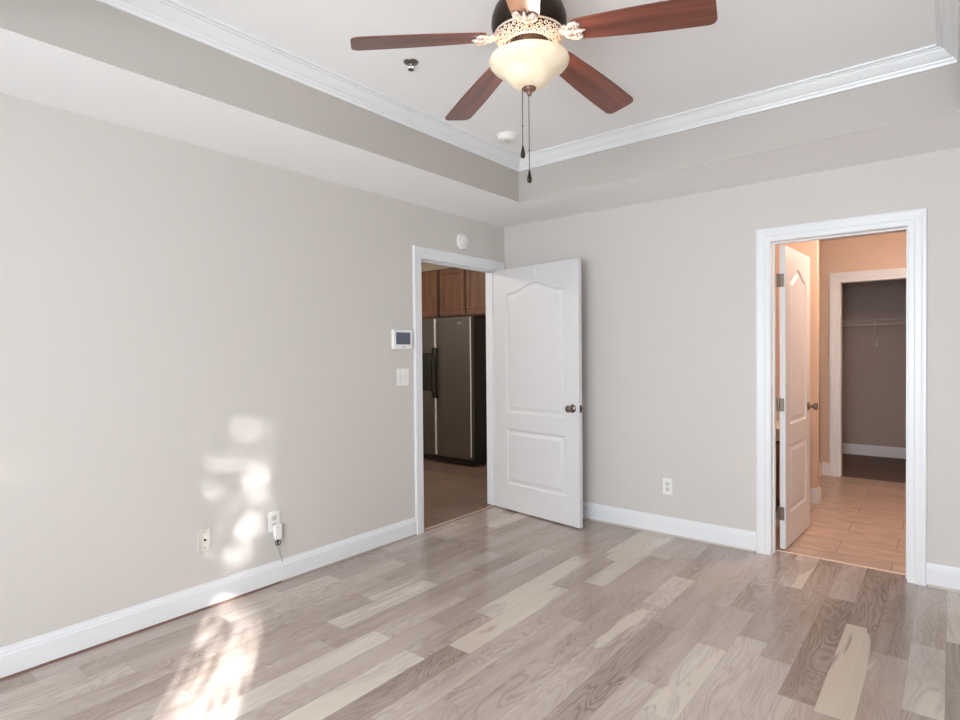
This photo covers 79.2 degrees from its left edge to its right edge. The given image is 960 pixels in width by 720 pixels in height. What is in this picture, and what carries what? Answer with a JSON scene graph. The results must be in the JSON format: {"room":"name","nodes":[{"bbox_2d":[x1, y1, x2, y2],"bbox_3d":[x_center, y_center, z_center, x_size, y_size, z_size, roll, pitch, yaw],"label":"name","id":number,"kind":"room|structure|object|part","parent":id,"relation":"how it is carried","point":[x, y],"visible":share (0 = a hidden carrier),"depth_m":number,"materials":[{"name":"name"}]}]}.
{"room":"empty bedroom","nodes":[
{"label":"empty bedroom","id":0,"kind":"room"},
{"bbox_2d":[0,93,504,647],"bbox_3d":[-1.698,-0.057,2.881,0.120,2.960,5.950,0,1,39],"label":"wall","id":1,"kind":"structure","parent":0,"point":[193,338],"depth_m":2.99,"materials":[{"name":"paint"}]},
{"bbox_2d":[197,527,210,551],"bbox_3d":[-1.457,0.952,3.074,0.016,0.115,0.070,0,1,39],"label":"cable jack","id":2,"kind":"object","parent":1,"relation":"attached to","point":[204,535],"visible":1,"depth_m":3.07,"materials":[{"name":"beige plastic"}]},
{"bbox_2d":[0,517,416,680],"bbox_3d":[-1.944,1.258,2.475,0.015,0.121,4.667,0,1,39],"label":"baseboard","id":3,"kind":"structure","parent":1,"relation":"attached to","point":[28,653],"depth_m":2.97,"materials":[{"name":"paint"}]},
{"bbox_2d":[268,510,279,532],"bbox_3d":[-1.202,0.943,3.392,0.009,0.118,0.073,0,1,39],"label":"wall outlet","id":4,"kind":"object","parent":1,"relation":"attached to","point":[273,517],"visible":0.94,"depth_m":3.38,"materials":[{"name":"white plastic"}]},
{"bbox_2d":[273,523,282,561],"bbox_3d":[-1.176,1.073,3.395,0.029,0.229,0.055,0,1,39],"label":"power adapter","id":5,"kind":"object","parent":4,"relation":"attached to","point":[277,528],"visible":1,"depth_m":3.38,"materials":[{"name":"white plastic"}]},
{"bbox_2d":[282,534,416,581],"bbox_3d":[-0.822,1.296,3.856,0.017,0.012,1.111,0,1,39],"label":"trim","id":6,"kind":"structure","parent":1,"relation":"attached to","point":[336,562],"depth_m":3.78,"materials":[{"name":"white wood"}]},
{"bbox_2d":[391,330,411,348],"bbox_3d":[-0.559,-0.146,4.165,0.030,0.140,0.186,0,1,39],"label":"thermostat","id":7,"kind":"object","parent":1,"relation":"attached to","point":[400,339],"visible":1,"depth_m":4.14,"materials":[{"name":"white plastic"}]},
{"bbox_2d":[397,368,408,385],"bbox_3d":[-0.552,0.122,4.184,0.018,0.124,0.116,0,1,39],"label":"light switch","id":8,"kind":"object","parent":1,"relation":"attached to","point":[402,373],"visible":1,"depth_m":4.18,"materials":[{"name":"white plastic"}]},
{"bbox_2d":[412,245,503,534],"bbox_3d":[-0.186,0.216,4.744,0.164,2.134,1.103,0,1,39],"label":"trim","id":9,"kind":"structure","parent":1,"relation":"attached to","point":[420,254],"depth_m":4.53,"materials":[{"name":"paint"}]},
{"bbox_2d":[456,233,467,249],"bbox_3d":[-0.134,-0.956,4.680,0.037,0.128,0.128,0,1,39],"label":"fire alarm","id":10,"kind":"object","parent":1,"relation":"attached to","point":[462,240],"visible":1,"depth_m":4.66,"materials":[{"name":"white plastic"}]},
{"bbox_2d":[494,258,582,527],"bbox_3d":[0.449,0.250,4.703,0.169,2.032,0.926,-1,1,-43],"label":"bedroom door","id":11,"kind":"structure","parent":1,"relation":"in","point":[538,319],"depth_m":4.64,"materials":[{"name":"paint"}]},
{"bbox_3d":[0.677,0.369,4.382,0.067,0.064,0.064,-1,1,-43],"label":"door knob","id":12,"kind":"part","parent":11,"relation":"part of","materials":[{"name":"grey metal"}]},
{"bbox_2d":[421,262,452,271],"bbox_3d":[-0.379,-0.143,8.153,4.480,2.960,0.100,0,1,39],"label":"wall","id":13,"kind":"structure","parent":0,"point":[424,266],"depth_m":8.33,"materials":[{"name":"paint"}]},
{"bbox_2d":[421,269,439,318],"bbox_3d":[-0.707,-0.857,7.937,0.900,0.620,0.626,0,1,39],"label":"upper cabinet","id":14,"kind":"object","parent":13,"relation":"attached to","point":[430,280],"visible":0.17,"depth_m":7.52,"materials":[{"name":"brown wood"}]},
{"bbox_2d":[439,268,485,317],"bbox_3d":[-0.001,-0.855,7.363,0.890,0.620,0.626,0,1,39],"label":"upper cabinet","id":15,"kind":"object","parent":13,"relation":"attached to","point":[462,291],"visible":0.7,"depth_m":7.18,"materials":[{"name":"brown wood"}]},
{"bbox_3d":[-0.346,-0.851,7.287,0.420,0.584,0.020,0,1,39],"label":"door","id":16,"kind":"part","parent":15,"relation":"part of","materials":[{"name":"brown wood"}]},
{"bbox_3d":[-0.004,-0.850,7.010,0.420,0.584,0.020,0,1,39],"label":"door","id":17,"kind":"part","parent":15,"relation":"part of","materials":[{"name":"brown wood"}]},
{"bbox_2d":[0,506,959,719],"bbox_3d":[-0.121,1.324,1.798,3.700,0.001,5.912,0,1,39],"label":"floor","id":18,"kind":"structure","parent":0,"point":[496,613],"depth_m":2.69,"materials":[{"name":"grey wood"}]},
{"bbox_2d":[424,505,495,530],"bbox_3d":[-0.154,1.281,4.739,0.024,0.005,0.909,0,1,39],"label":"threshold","id":19,"kind":"structure","parent":18,"relation":"on","point":[492,505],"depth_m":4.71,"materials":[{"name":"brown wood"}]},
{"bbox_2d":[0,0,959,227],"bbox_3d":[-0.180,-1.327,1.717,3.700,0.415,5.800,0,1,39],"label":"ceiling","id":20,"kind":"structure","parent":0,"point":[92,58],"depth_m":2.84,"materials":[{"name":"paint"}]},
{"bbox_2d":[96,0,520,171],"bbox_3d":[-0.740,-1.391,2.931,0.086,0.080,3.340,0,1,39],"label":"trim","id":21,"kind":"structure","parent":20,"relation":"attached to","point":[172,15],"depth_m":2.77,"materials":[{"name":"paint"}]},
{"bbox_2d":[403,58,417,70],"bbox_3d":[-0.332,-1.414,2.792,0.072,0.038,0.072,0,1,39],"label":"sprinkler","id":22,"kind":"object","parent":20,"relation":"attached to","point":[410,62],"visible":1,"depth_m":2.78,"materials":[{"name":"grey metal"}]},
{"bbox_2d":[497,131,516,143],"bbox_3d":[0.175,-1.429,3.746,0.132,0.043,0.132,0,1,39],"label":"smoke detector","id":23,"kind":"object","parent":20,"relation":"attached to","point":[506,137],"visible":1,"depth_m":3.70,"materials":[{"name":"white plastic"}]},
{"bbox_2d":[350,0,717,182],"bbox_3d":[0.218,-1.050,2.196,1.266,0.759,1.246,0,1,39],"label":"ceiling fan","id":24,"kind":"object","parent":20,"relation":"hanging from","point":[528,35],"visible":1,"depth_m":2.10,"materials":[{"name":"brown wood"}]},
{"bbox_3d":[-0.222,-1.163,2.116,0.492,0.006,0.138,-8,13,-9],"label":"blade","id":25,"kind":"part","parent":24,"relation":"part of","materials":[{"name":"brown wood"}]},
{"bbox_3d":[-0.003,-1.171,2.547,0.138,0.006,0.492,-13,0,-28],"label":"blade","id":26,"kind":"part","parent":24,"relation":"part of","materials":[{"name":"brown wood"}]},
{"bbox_3d":[0.160,-0.918,2.184,0.005,0.225,0.005,-1,1,-28],"label":"pull chain","id":27,"kind":"part","parent":24,"relation":"part of","materials":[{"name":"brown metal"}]},
{"bbox_3d":[0.120,-1.161,1.774,0.138,0.006,0.492,11,9,7],"label":"blade","id":28,"kind":"part","parent":24,"relation":"part of","materials":[{"name":"brown wood"}]},
{"bbox_3d":[0.184,-1.204,2.180,0.254,0.040,0.254,0,1,39],"label":"ring plate","id":29,"kind":"part","parent":24,"relation":"part of","materials":[{"name":"white metal"}]},
{"bbox_3d":[0.185,-0.872,2.185,0.005,0.319,0.005,0,1,17],"label":"pull chain","id":30,"kind":"part","parent":24,"relation":"part of","materials":[{"name":"brown metal"}]},
{"bbox_3d":[0.185,-1.073,2.182,0.300,0.108,0.300,0,1,39],"label":"lamp shade","id":31,"kind":"part","parent":24,"relation":"part of","materials":[{"name":"white glass"}]},
{"bbox_3d":[0.475,-1.174,2.471,0.138,0.006,0.492,-15,-16,43],"label":"blade","id":32,"kind":"part","parent":24,"relation":"part of","materials":[{"name":"brown wood"}]},
{"bbox_3d":[0.550,-1.168,1.994,0.492,0.006,0.138,8,-7,27],"label":"blade","id":33,"kind":"part","parent":24,"relation":"part of","materials":[{"name":"brown wood"}]},
{"bbox_2d":[518,44,959,171],"bbox_3d":[1.221,-1.416,3.434,2.496,0.080,0.086,0,1,39],"label":"trim","id":34,"kind":"structure","parent":20,"relation":"attached to","point":[930,57],"depth_m":3.19,"materials":[{"name":"paint"}]},
{"bbox_2d":[934,0,959,61],"bbox_3d":[1.131,-1.387,1.411,0.086,0.080,3.340,0,1,39],"label":"trim","id":35,"kind":"structure","parent":20,"relation":"attached to","point":[947,12],"depth_m":2.45,"materials":[{"name":"paint"}]},
{"bbox_2d":[423,453,905,572],"bbox_3d":[-0.417,1.344,4.923,8.500,0.119,10.710,0,1,39],"label":"floor","id":36,"kind":"structure","parent":0,"point":[860,521],"depth_m":4.99,"materials":[{"name":"tile"}]},
{"bbox_2d":[422,316,486,465],"bbox_3d":[-0.203,0.355,7.326,0.907,1.745,0.899,0,1,39],"label":"refrigerator","id":37,"kind":"object","parent":36,"relation":"on","point":[453,348],"visible":0.74,"depth_m":6.92,"materials":[{"name":"silver metal"}]},
{"bbox_3d":[-0.659,0.328,7.234,0.317,1.680,0.064,0,1,39],"label":"freezer door","id":38,"kind":"part","parent":37,"relation":"part of","materials":[{"name":"grey metal"}]},
{"bbox_3d":[-0.584,0.159,7.096,0.025,0.620,0.067,0,1,39],"label":"handle","id":39,"kind":"part","parent":37,"relation":"part of","materials":[{"name":"black plastic"}]},
{"bbox_3d":[-0.538,0.159,7.058,0.025,0.620,0.067,0,1,39],"label":"handle","id":40,"kind":"part","parent":37,"relation":"part of","materials":[{"name":"black plastic"}]},
{"bbox_3d":[-0.514,0.328,7.121,0.014,1.674,0.048,0,1,39],"label":"edge trim","id":41,"kind":"part","parent":37,"relation":"part of","materials":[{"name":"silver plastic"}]},
{"bbox_3d":[-0.294,0.329,6.938,0.558,1.680,0.064,0,1,39],"label":"fridge door","id":42,"kind":"part","parent":37,"relation":"part of","materials":[{"name":"grey metal"}]},
{"bbox_2d":[776,410,779,511],"bbox_3d":[2.242,0.855,5.253,1.190,0.800,0.570,0,1,39],"label":"bathroom vanity","id":43,"kind":"object","parent":36,"relation":"on","point":[777,412],"visible":0.02,"depth_m":4.75,"materials":[{"name":"brown wood"}]},
{"bbox_2d":[776,410,779,440],"bbox_3d":[2.240,0.555,5.249,1.190,0.200,0.570,0,1,39],"label":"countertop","id":44,"kind":"structure","parent":43,"relation":"on","point":[777,413],"depth_m":4.87,"materials":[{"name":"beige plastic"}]},
{"bbox_3d":[2.300,0.910,4.865,0.550,0.460,0.019,0,1,39],"label":"cabinet door","id":45,"kind":"part","parent":43,"relation":"part of","materials":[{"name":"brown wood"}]},
{"bbox_2d":[819,300,821,476],"bbox_3d":[3.262,0.304,5.740,0.097,1.870,1.250,0,1,39],"label":"door frame","id":46,"kind":"structure","parent":36,"relation":"on","point":[820,463],"depth_m":6.21,"materials":[{"name":"paint"}]},
{"bbox_3d":[3.248,0.244,5.747,0.025,1.750,1.245,0,1,39],"label":"metal frame","id":47,"kind":"part","parent":46,"relation":"part of","materials":[{"name":"silver metal"}]},
{"bbox_2d":[504,147,959,584],"bbox_3d":[1.709,-0.103,4.023,3.970,2.960,0.120,0,1,39],"label":"wall","id":48,"kind":"structure","parent":0,"point":[668,286],"depth_m":4.06,"materials":[{"name":"paint"}]},
{"bbox_2d":[663,478,672,494],"bbox_3d":[1.369,0.924,4.238,0.073,0.118,0.009,0,1,39],"label":"wall outlet","id":49,"kind":"object","parent":48,"relation":"attached to","point":[667,483],"visible":1,"depth_m":4.23,"materials":[{"name":"white plastic"}]},
{"bbox_2d":[583,502,959,592],"bbox_3d":[1.667,1.205,3.998,3.700,0.121,0.015,0,1,39],"label":"baseboard","id":50,"kind":"structure","parent":48,"relation":"attached to","point":[940,575],"depth_m":4.11,"materials":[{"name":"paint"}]},
{"bbox_2d":[777,245,817,548],"bbox_3d":[2.246,0.246,4.131,0.169,2.026,0.708,0,1,41],"label":"bathroom door","id":51,"kind":"structure","parent":48,"relation":"in","point":[793,280],"depth_m":4.06,"materials":[{"name":"paint"}]},
{"bbox_3d":[2.476,0.344,4.315,0.067,0.064,0.064,0,1,41],"label":"door knob","id":52,"kind":"part","parent":51,"relation":"part of","materials":[{"name":"grey metal"}]},
{"bbox_2d":[776,549,905,574],"bbox_3d":[2.267,1.274,3.676,0.722,0.005,0.024,0,1,39],"label":"trim","id":53,"kind":"structure","parent":48,"relation":"attached to","point":[776,549],"depth_m":3.65,"materials":[{"name":"wood"}]},
{"bbox_2d":[756,208,926,585],"bbox_3d":[2.220,0.210,3.615,0.894,2.136,0.164,0,1,39],"label":"trim","id":54,"kind":"structure","parent":48,"relation":"attached to","point":[914,221],"depth_m":3.44,"materials":[{"name":"paint"}]},
{"bbox_2d":[776,240,818,487],"bbox_3d":[2.474,0.000,5.491,1.265,2.500,0.120,0,1,39],"label":"wall","id":55,"kind":"structure","parent":0,"point":[810,249],"depth_m":5.07,"materials":[{"name":"paint"}]},
{"bbox_2d":[810,486,820,503],"bbox_3d":[2.485,1.183,5.497,1.280,0.133,0.135,0,1,39],"label":"baseboard","id":56,"kind":"structure","parent":55,"relation":"attached to","point":[815,493],"depth_m":5.07,"materials":[{"name":"paint"}]},
{"bbox_2d":[819,232,905,462],"bbox_3d":[3.817,-0.022,6.165,2.500,2.500,0.120,0,1,39],"label":"wall","id":57,"kind":"structure","parent":0,"point":[882,251],"depth_m":6.10,"materials":[{"name":"paint"}]},
{"bbox_2d":[822,462,828,474],"bbox_3d":[3.694,1.163,6.203,0.067,0.133,0.015,0,1,39],"label":"baseboard","id":58,"kind":"structure","parent":57,"relation":"attached to","point":[825,466],"depth_m":6.20,"materials":[{"name":"paint"}]},
{"bbox_2d":[829,267,905,476],"bbox_3d":[4.105,0.157,5.920,0.923,2.145,0.142,0,1,39],"label":"trim","id":59,"kind":"structure","parent":57,"relation":"attached to","point":[836,280],"depth_m":6.12,"materials":[{"name":"paint"}]},
{"bbox_2d":[819,230,905,240],"bbox_3d":[3.417,-1.311,5.670,2.740,0.100,4.630,0,1,39],"label":"ceiling","id":60,"kind":"structure","parent":0,"point":[904,230],"depth_m":5.92,"materials":[{"name":"paint"}]},
{"bbox_2d":[842,279,905,447],"bbox_3d":[4.888,0.002,7.389,2.620,2.600,0.150,0,1,39],"label":"wall","id":61,"kind":"structure","parent":0,"point":[873,376],"depth_m":7.26,"materials":[{"name":"paint"}]},
{"bbox_2d":[842,443,905,458],"bbox_3d":[4.800,1.136,7.379,2.500,0.133,0.015,0,1,39],"label":"baseboard","id":62,"kind":"structure","parent":61,"relation":"attached to","point":[847,448],"depth_m":7.26,"materials":[{"name":"paint"}]},
{"bbox_2d":[842,319,905,345],"bbox_3d":[4.693,-0.333,7.244,2.402,0.316,0.309,0,1,39],"label":"wire shelf","id":63,"kind":"object","parent":61,"relation":"attached to","point":[887,320],"visible":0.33,"depth_m":7.06,"materials":[{"name":"white metal"}]},
{"bbox_3d":[4.620,-0.428,7.153,2.400,0.021,0.022,0,1,39],"label":"hanging rod","id":64,"kind":"part","parent":63,"relation":"part of","materials":[{"name":"metal"}]}
]}

